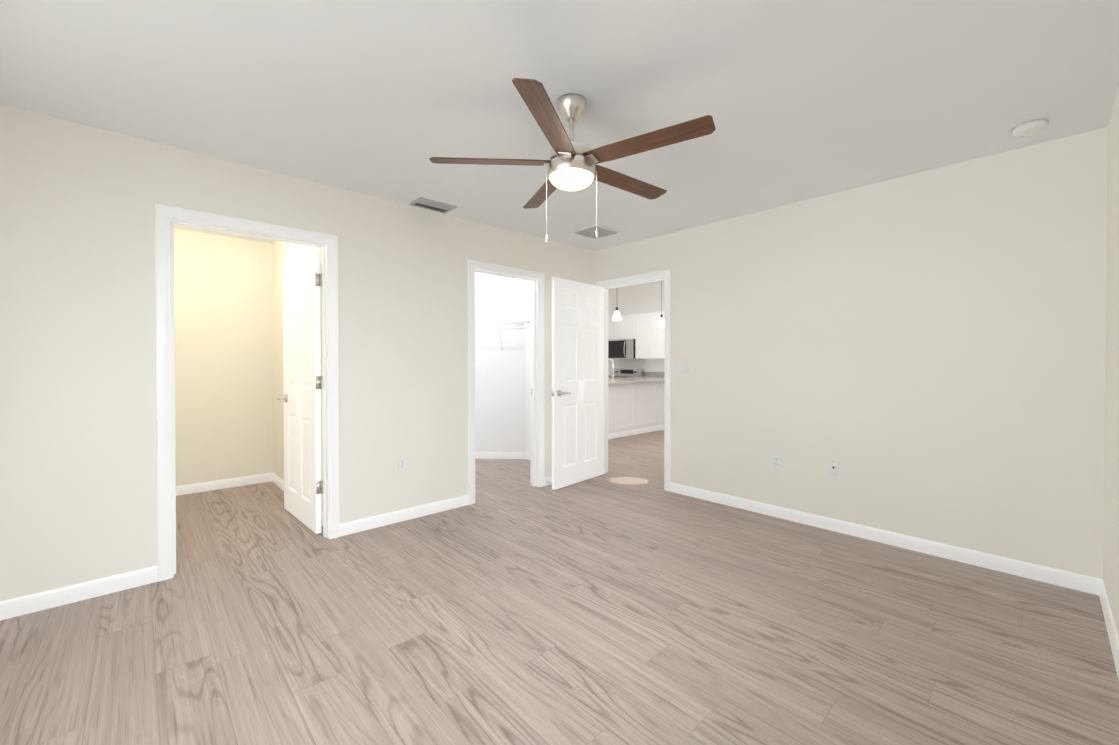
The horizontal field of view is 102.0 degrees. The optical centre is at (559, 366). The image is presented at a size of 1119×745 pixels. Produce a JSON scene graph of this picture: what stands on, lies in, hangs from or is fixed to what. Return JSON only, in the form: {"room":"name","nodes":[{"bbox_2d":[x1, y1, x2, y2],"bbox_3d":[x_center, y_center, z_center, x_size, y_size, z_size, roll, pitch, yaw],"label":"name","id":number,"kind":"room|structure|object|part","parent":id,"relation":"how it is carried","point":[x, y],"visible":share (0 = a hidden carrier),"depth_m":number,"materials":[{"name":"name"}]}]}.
{"room":"empty bedroom","nodes":[
{"label":"empty bedroom","id":0,"kind":"room"},
{"bbox_2d":[174,229,272,485],"bbox_3d":[-3.405,-0.038,4.316,1.360,2.440,0.115,0,1,-43],"label":"wall","id":1,"kind":"structure","parent":0,"point":[223,359],"depth_m":4.37,"materials":[{"name":"paint"}]},
{"bbox_2d":[176,473,271,495],"bbox_3d":[-3.362,1.140,4.279,1.130,0.085,0.013,0,1,-43],"label":"baseboard","id":2,"kind":"structure","parent":1,"relation":"attached to","point":[218,484],"depth_m":4.37,"materials":[{"name":"white wood"}]},
{"bbox_2d":[272,240,322,512],"bbox_3d":[-2.251,-0.035,3.990,0.115,2.440,1.935,0,1,-43],"label":"wall","id":3,"kind":"structure","parent":0,"point":[283,253],"depth_m":4.42,"materials":[{"name":"paint"}]},
{"bbox_2d":[272,473,322,525],"bbox_3d":[-2.305,1.143,3.964,0.013,0.085,1.915,0,1,-43],"label":"baseboard","id":4,"kind":"structure","parent":3,"relation":"attached to","point":[277,481],"depth_m":4.41,"materials":[{"name":"white wood"}]},
{"bbox_2d":[277,247,322,533],"bbox_3d":[-1.986,0.170,3.475,0.165,2.014,0.820,0,1,-45],"label":"door leaf","id":5,"kind":"structure","parent":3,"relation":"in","point":[301,398],"depth_m":3.39,"materials":[{"name":"white wood"}]},
{"bbox_3d":[-2.207,0.260,3.697,0.165,0.066,0.193,0,1,-45],"label":"lever","id":6,"kind":"part","parent":5,"relation":"part of","materials":[{"name":"silver metal"}]},
{"bbox_2d":[0,104,595,601],"bbox_3d":[-1.240,-0.031,3.531,4.600,2.440,0.115,0,1,-43],"label":"wall","id":7,"kind":"structure","parent":0,"point":[78,455],"depth_m":2.47,"materials":[{"name":"paint"}]},
{"bbox_2d":[0,566,157,620],"bbox_3d":[-2.517,1.157,2.264,0.760,0.085,0.013,0,1,-43],"label":"baseboard","id":8,"kind":"structure","parent":7,"relation":"attached to","point":[20,606],"depth_m":2.31,"materials":[{"name":"white wood"}]},
{"bbox_2d":[155,203,338,581],"bbox_3d":[-1.929,0.144,2.879,0.950,2.100,0.134,0,1,-43],"label":"door frame","id":9,"kind":"structure","parent":7,"relation":"attached to","point":[164,214],"depth_m":2.57,"materials":[{"name":"white wood"}]},
{"bbox_2d":[398,456,406,471],"bbox_3d":[-1.209,0.749,3.482,0.070,0.115,0.009,0,1,-43],"label":"electrical outlet","id":10,"kind":"object","parent":7,"relation":"attached to","point":[402,463],"visible":1,"depth_m":3.48,"materials":[{"name":"white plastic"}]},
{"bbox_2d":[339,495,468,536],"bbox_3d":[-1.161,1.146,3.527,1.045,0.085,0.013,0,1,-43],"label":"baseboard","id":11,"kind":"structure","parent":7,"relation":"attached to","point":[355,526],"depth_m":3.47,"materials":[{"name":"white wood"}]},
{"bbox_2d":[468,259,543,504],"bbox_3d":[-0.510,0.158,4.213,0.755,2.050,0.117,0,1,-43],"label":"door frame","id":12,"kind":"structure","parent":7,"relation":"attached to","point":[536,394],"depth_m":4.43,"materials":[{"name":"white wood"}]},
{"bbox_2d":[530,281,530,484],"bbox_3d":[-0.555,0.133,4.261,0.855,2.100,0.018,0,1,-43],"label":"trim","id":13,"kind":"structure","parent":7,"relation":"attached to","point":[530,382],"depth_m":4.51,"materials":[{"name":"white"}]},
{"bbox_2d":[544,476,551,485],"bbox_3d":[0.118,1.136,4.719,0.742,0.085,0.013,0,1,-43],"label":"baseboard","id":14,"kind":"structure","parent":7,"relation":"attached to","point":[549,478],"depth_m":4.49,"materials":[{"name":"white wood"}]},
{"bbox_2d":[551,277,603,489],"bbox_3d":[0.203,0.161,4.595,0.165,2.014,0.820,0,1,41],"label":"door leaf","id":15,"kind":"structure","parent":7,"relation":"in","point":[577,392],"depth_m":4.54,"materials":[{"name":"white wood"}]},
{"bbox_3d":[-0.003,0.255,4.360,0.165,0.066,0.193,0,1,41],"label":"lever","id":16,"kind":"part","parent":15,"relation":"part of","materials":[{"name":"silver metal"}]},
{"bbox_2d":[475,272,525,451],"bbox_3d":[-1.023,-0.051,5.796,1.502,2.440,0.120,0,0,2],"label":"wall","id":17,"kind":"structure","parent":0,"point":[500,400],"depth_m":5.73,"materials":[{"name":"paint"}]},
{"bbox_2d":[475,452,525,458],"bbox_3d":[-1.025,1.127,5.740,1.222,0.085,0.013,0,0,2],"label":"baseboard","id":18,"kind":"structure","parent":17,"relation":"attached to","point":[499,455],"depth_m":5.72,"materials":[{"name":"white wood"}]},
{"bbox_2d":[526,280,529,452],"bbox_3d":[-0.381,-0.050,5.742,0.100,2.440,1.950,0,1,-43],"label":"wall","id":19,"kind":"structure","parent":0,"point":[527,369],"depth_m":5.68,"materials":[{"name":"paint"}]},
{"bbox_2d":[475,320,529,350],"bbox_3d":[-0.773,-0.366,5.311,1.058,0.338,1.797,0,1,-43],"label":"closet shelf","id":20,"kind":"object","parent":19,"relation":"attached to","point":[519,323],"visible":0.5,"depth_m":5.46,"materials":[{"name":"white metal"}]},
{"bbox_2d":[525,452,529,459],"bbox_3d":[-0.094,1.131,5.360,0.013,0.085,0.985,0,1,-43],"label":"baseboard","id":21,"kind":"structure","parent":19,"relation":"attached to","point":[527,456],"depth_m":5.68,"materials":[{"name":"white wood"}]},
{"bbox_2d":[0,430,1118,744],"bbox_3d":[-0.105,1.211,5.614,9.085,0.080,8.998,0,1,-43],"label":"floor","id":22,"kind":"structure","parent":0,"point":[626,600],"depth_m":2.01,"materials":[{"name":"wood"}]},
{"bbox_2d":[608,375,627,378],"bbox_3d":[1.347,0.681,9.913,0.645,0.905,0.760,0,1,-43],"label":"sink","id":23,"kind":"object","parent":22,"relation":"on","point":[613,376],"depth_m":9.71,"materials":[{"name":"white metal"}]},
{"bbox_2d":[608,368,643,378],"bbox_3d":[1.330,0.591,9.897,0.691,1.085,0.760,0,1,-43],"label":"range","id":24,"kind":"object","parent":22,"relation":"on","point":[619,373],"depth_m":9.94,"materials":[{"name":"silver metal"}]},
{"bbox_2d":[608,383,664,433],"bbox_3d":[1.054,0.714,7.897,2.630,0.875,0.672,0,1,-43],"label":"base cabinet","id":25,"kind":"object","parent":22,"relation":"on","point":[635,398],"depth_m":7.64,"materials":[{"name":"white wood"}]},
{"bbox_2d":[608,425,663,438],"bbox_3d":[1.280,1.111,7.659,2.630,0.085,0.013,0,1,-43],"label":"baseboard","id":26,"kind":"structure","parent":25,"relation":"attached to","point":[633,432],"depth_m":7.65,"materials":[{"name":"white wood"}]},
{"bbox_2d":[608,379,664,386],"bbox_3d":[1.104,0.257,7.818,2.660,0.040,0.910,0,1,-43],"label":"countertop","id":27,"kind":"structure","parent":25,"relation":"on","point":[611,382],"depth_m":7.65,"materials":[{"name":"grey stone"}]},
{"bbox_2d":[608,359,614,379],"bbox_3d":[0.847,0.051,7.828,0.113,0.371,0.210,0,1,-43],"label":"faucet","id":28,"kind":"object","parent":27,"relation":"on","point":[612,376],"depth_m":7.79,"materials":[{"name":"silver metal"}]},
{"bbox_2d":[628,375,664,378],"bbox_3d":[2.575,0.250,8.632,0.630,0.040,2.777,0,1,-43],"label":"countertop","id":29,"kind":"structure","parent":25,"relation":"on","point":[629,376],"depth_m":9.43,"materials":[{"name":"grey stone"}]},
{"bbox_2d":[0,0,1118,250],"bbox_3d":[-0.724,-1.286,2.967,4.600,0.080,5.998,0,1,-43],"label":"ceiling","id":30,"kind":"structure","parent":0,"point":[800,100],"depth_m":2.00,"materials":[{"name":"paint"}]},
{"bbox_2d":[409,197,456,213],"bbox_3d":[-0.980,-1.246,3.513,0.300,0.017,0.190,0,1,-43],"label":"ceiling vent","id":31,"kind":"object","parent":30,"relation":"in","point":[429,204],"visible":0.98,"depth_m":3.50,"materials":[{"name":"grey metal"}]},
{"bbox_2d":[429,78,715,241],"bbox_3d":[0.094,-0.911,2.139,1.228,0.654,1.261,0,1,-43],"label":"fan","id":32,"kind":"object","parent":30,"relation":"hanging from","point":[570,164],"visible":1,"depth_m":2.03,"materials":[{"name":"brown wood"}]},
{"bbox_3d":[-0.313,-0.952,2.105,0.570,0.006,0.104,0,13,-3],"label":"blade","id":33,"kind":"part","parent":32,"relation":"part of","materials":[{"name":"brown wood"}]},
{"label":"blade","id":34,"kind":"part","parent":32,"relation":"part of","materials":[{"name":"brown wood"}]},
{"bbox_3d":[-0.039,-0.949,1.767,0.104,0.006,0.570,13,4,15],"label":"blade","id":35,"kind":"part","parent":32,"relation":"part of","materials":[{"name":"brown wood"}]},
{"label":"arm","id":36,"kind":"part","parent":32,"relation":"part of"},
{"bbox_3d":[0.057,-0.861,2.125,0.208,0.052,0.208,0,1,-43],"label":"shade glass","id":37,"kind":"part","parent":32,"relation":"part of","materials":[{"name":"white glass"}]},
{"bbox_3d":[0.136,-0.945,2.071,0.070,0.006,0.060,0,-11,33],"label":"arm","id":38,"kind":"part","parent":32,"relation":"part of"},
{"label":"blade","id":39,"kind":"part","parent":32,"relation":"part of","materials":[{"name":"brown wood"}]},
{"label":"blade","id":40,"kind":"part","parent":32,"relation":"part of","materials":[{"name":"brown wood"}]},
{"bbox_2d":[570,224,621,239],"bbox_3d":[0.340,-1.252,4.230,0.350,0.015,0.330,0,1,-43],"label":"ceiling vent","id":41,"kind":"object","parent":30,"relation":"in","point":[590,232],"visible":1,"depth_m":4.22,"materials":[{"name":"white plastic"}]},
{"bbox_2d":[1012,119,1048,137],"bbox_3d":[2.420,-1.218,2.328,0.132,0.044,0.132,0,1,-43],"label":"smoke detector","id":42,"kind":"object","parent":30,"relation":"attached to","point":[1031,128],"visible":0.98,"depth_m":2.30,"materials":[{"name":"white plastic"}]},
{"bbox_2d":[596,250,599,281],"bbox_3d":[0.461,-0.044,4.995,0.115,2.440,0.060,0,1,-43],"label":"wall","id":43,"kind":"structure","parent":0,"point":[597,266],"depth_m":4.95,"materials":[{"name":"paint"}]},
{"bbox_2d":[608,280,664,375],"bbox_3d":[2.473,-0.661,9.286,0.115,3.600,6.915,0,1,-43],"label":"wall","id":44,"kind":"structure","parent":0,"point":[640,298],"depth_m":9.98,"materials":[{"name":"paint"}]},
{"bbox_2d":[608,315,623,338],"bbox_3d":[1.358,-0.853,10.137,0.346,0.530,0.433,0,1,-43],"label":"upper cabinet","id":45,"kind":"object","parent":44,"relation":"attached to","point":[615,328],"depth_m":10.02,"materials":[{"name":"white wood"}]},
{"bbox_2d":[608,339,634,358],"bbox_3d":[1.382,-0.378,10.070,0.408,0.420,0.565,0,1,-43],"label":"microwave","id":46,"kind":"object","parent":44,"relation":"attached to","point":[615,346],"depth_m":9.94,"materials":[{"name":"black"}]},
{"bbox_2d":[624,315,631,338],"bbox_3d":[1.585,-0.851,9.894,0.346,0.530,0.433,0,1,-43],"label":"upper cabinet","id":47,"kind":"object","parent":44,"relation":"attached to","point":[627,318],"depth_m":9.76,"materials":[{"name":"white wood"}]},
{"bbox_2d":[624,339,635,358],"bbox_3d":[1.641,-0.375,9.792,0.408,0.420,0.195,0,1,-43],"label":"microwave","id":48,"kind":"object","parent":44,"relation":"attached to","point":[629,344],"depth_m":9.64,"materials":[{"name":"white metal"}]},
{"bbox_2d":[632,313,651,358],"bbox_3d":[1.872,-0.639,9.587,0.346,0.950,0.516,0,1,-43],"label":"upper cabinet","id":49,"kind":"object","parent":44,"relation":"attached to","point":[641,323],"depth_m":9.47,"materials":[{"name":"white wood"}]},
{"bbox_2d":[644,372,664,374],"bbox_3d":[2.798,0.175,8.839,0.020,0.105,2.777,0,1,-43],"label":"backsplash","id":50,"kind":"structure","parent":44,"relation":"attached to","point":[645,373],"depth_m":9.65,"materials":[{"name":"grey stone"}]},
{"bbox_2d":[652,311,664,358],"bbox_3d":[2.143,-0.636,9.296,0.346,0.950,0.520,0,1,-43],"label":"upper cabinet","id":51,"kind":"object","parent":44,"relation":"attached to","point":[658,333],"depth_m":9.21,"materials":[{"name":"white wood"}]},
{"bbox_2d":[600,127,1107,578],"bbox_3d":[1.721,-0.032,3.643,0.115,2.440,3.638,0,1,-43],"label":"wall","id":52,"kind":"structure","parent":0,"point":[920,355],"depth_m":2.93,"materials":[{"name":"paint"}]},
{"bbox_2d":[596,269,670,491],"bbox_3d":[0.765,0.129,4.658,0.134,2.100,0.950,0,1,-43],"label":"door frame","id":53,"kind":"structure","parent":52,"relation":"attached to","point":[666,274],"depth_m":4.30,"materials":[{"name":"white wood"}]},
{"bbox_2d":[677,359,688,371],"bbox_3d":[1.137,-0.007,4.177,0.013,0.116,0.116,0,1,-43],"label":"switch plate","id":54,"kind":"object","parent":52,"relation":"attached to","point":[682,365],"visible":1,"depth_m":4.17,"materials":[{"name":"white plastic"}]},
{"bbox_2d":[772,453,780,468],"bbox_3d":[1.710,0.749,3.570,0.009,0.115,0.070,0,1,-43],"label":"electrical outlet","id":55,"kind":"object","parent":52,"relation":"attached to","point":[776,461],"visible":1,"depth_m":3.57,"materials":[{"name":"white plastic"}]},
{"bbox_2d":[828,459,838,475],"bbox_3d":[1.980,0.731,3.274,0.017,0.115,0.070,0,1,-43],"label":"outlet","id":56,"kind":"object","parent":52,"relation":"attached to","point":[833,466],"visible":1,"depth_m":3.27,"materials":[{"name":"white plastic"}]},
{"bbox_2d":[670,482,1102,595],"bbox_3d":[1.942,1.148,3.322,0.013,0.085,2.623,0,1,-43],"label":"baseboard","id":57,"kind":"structure","parent":52,"relation":"attached to","point":[1074,581],"depth_m":2.93,"materials":[{"name":"white wood"}]},
{"bbox_2d":[1103,86,1118,637],"bbox_3d":[1.238,-0.007,0.786,4.485,2.440,0.115,0,1,-43],"label":"wall","id":58,"kind":"structure","parent":0,"point":[1111,520],"depth_m":2.10,"materials":[{"name":"paint"}]},
{"bbox_2d":[1099,580,1118,679],"bbox_3d":[1.237,1.169,0.882,4.370,0.085,0.013,0,1,-43],"label":"baseboard","id":59,"kind":"structure","parent":58,"relation":"attached to","point":[1110,627],"depth_m":2.00,"materials":[{"name":"white wood"}]},
{"bbox_3d":[0.769,-1.985,7.876,4.515,1.032,7.211,0,1,-43],"label":"ceiling","id":60,"kind":"structure","parent":0,"visible":0},
{"bbox_2d":[613,307,620,320],"bbox_3d":[0.957,-1.481,7.536,0.144,1.430,0.144,0,1,-43],"label":"pendant light","id":61,"kind":"object","parent":60,"relation":"hanging from","point":[616,316],"visible":0.81,"depth_m":7.50,"materials":[{"name":"white glass"}]},
{"bbox_2d":[658,314,664,326],"bbox_3d":[1.901,-1.474,8.415,0.144,1.460,0.144,0,1,-43],"label":"pendant light","id":62,"kind":"object","parent":60,"relation":"hanging from","point":[661,322],"visible":0.75,"depth_m":8.38,"materials":[{"name":"white glass"}]},
{"bbox_3d":[1.901,-0.821,8.421,0.144,0.155,0.144,0,1,-43],"label":"lamp shade","id":63,"kind":"part","parent":62,"relation":"part of","materials":[{"name":"white glass"}]}
]}

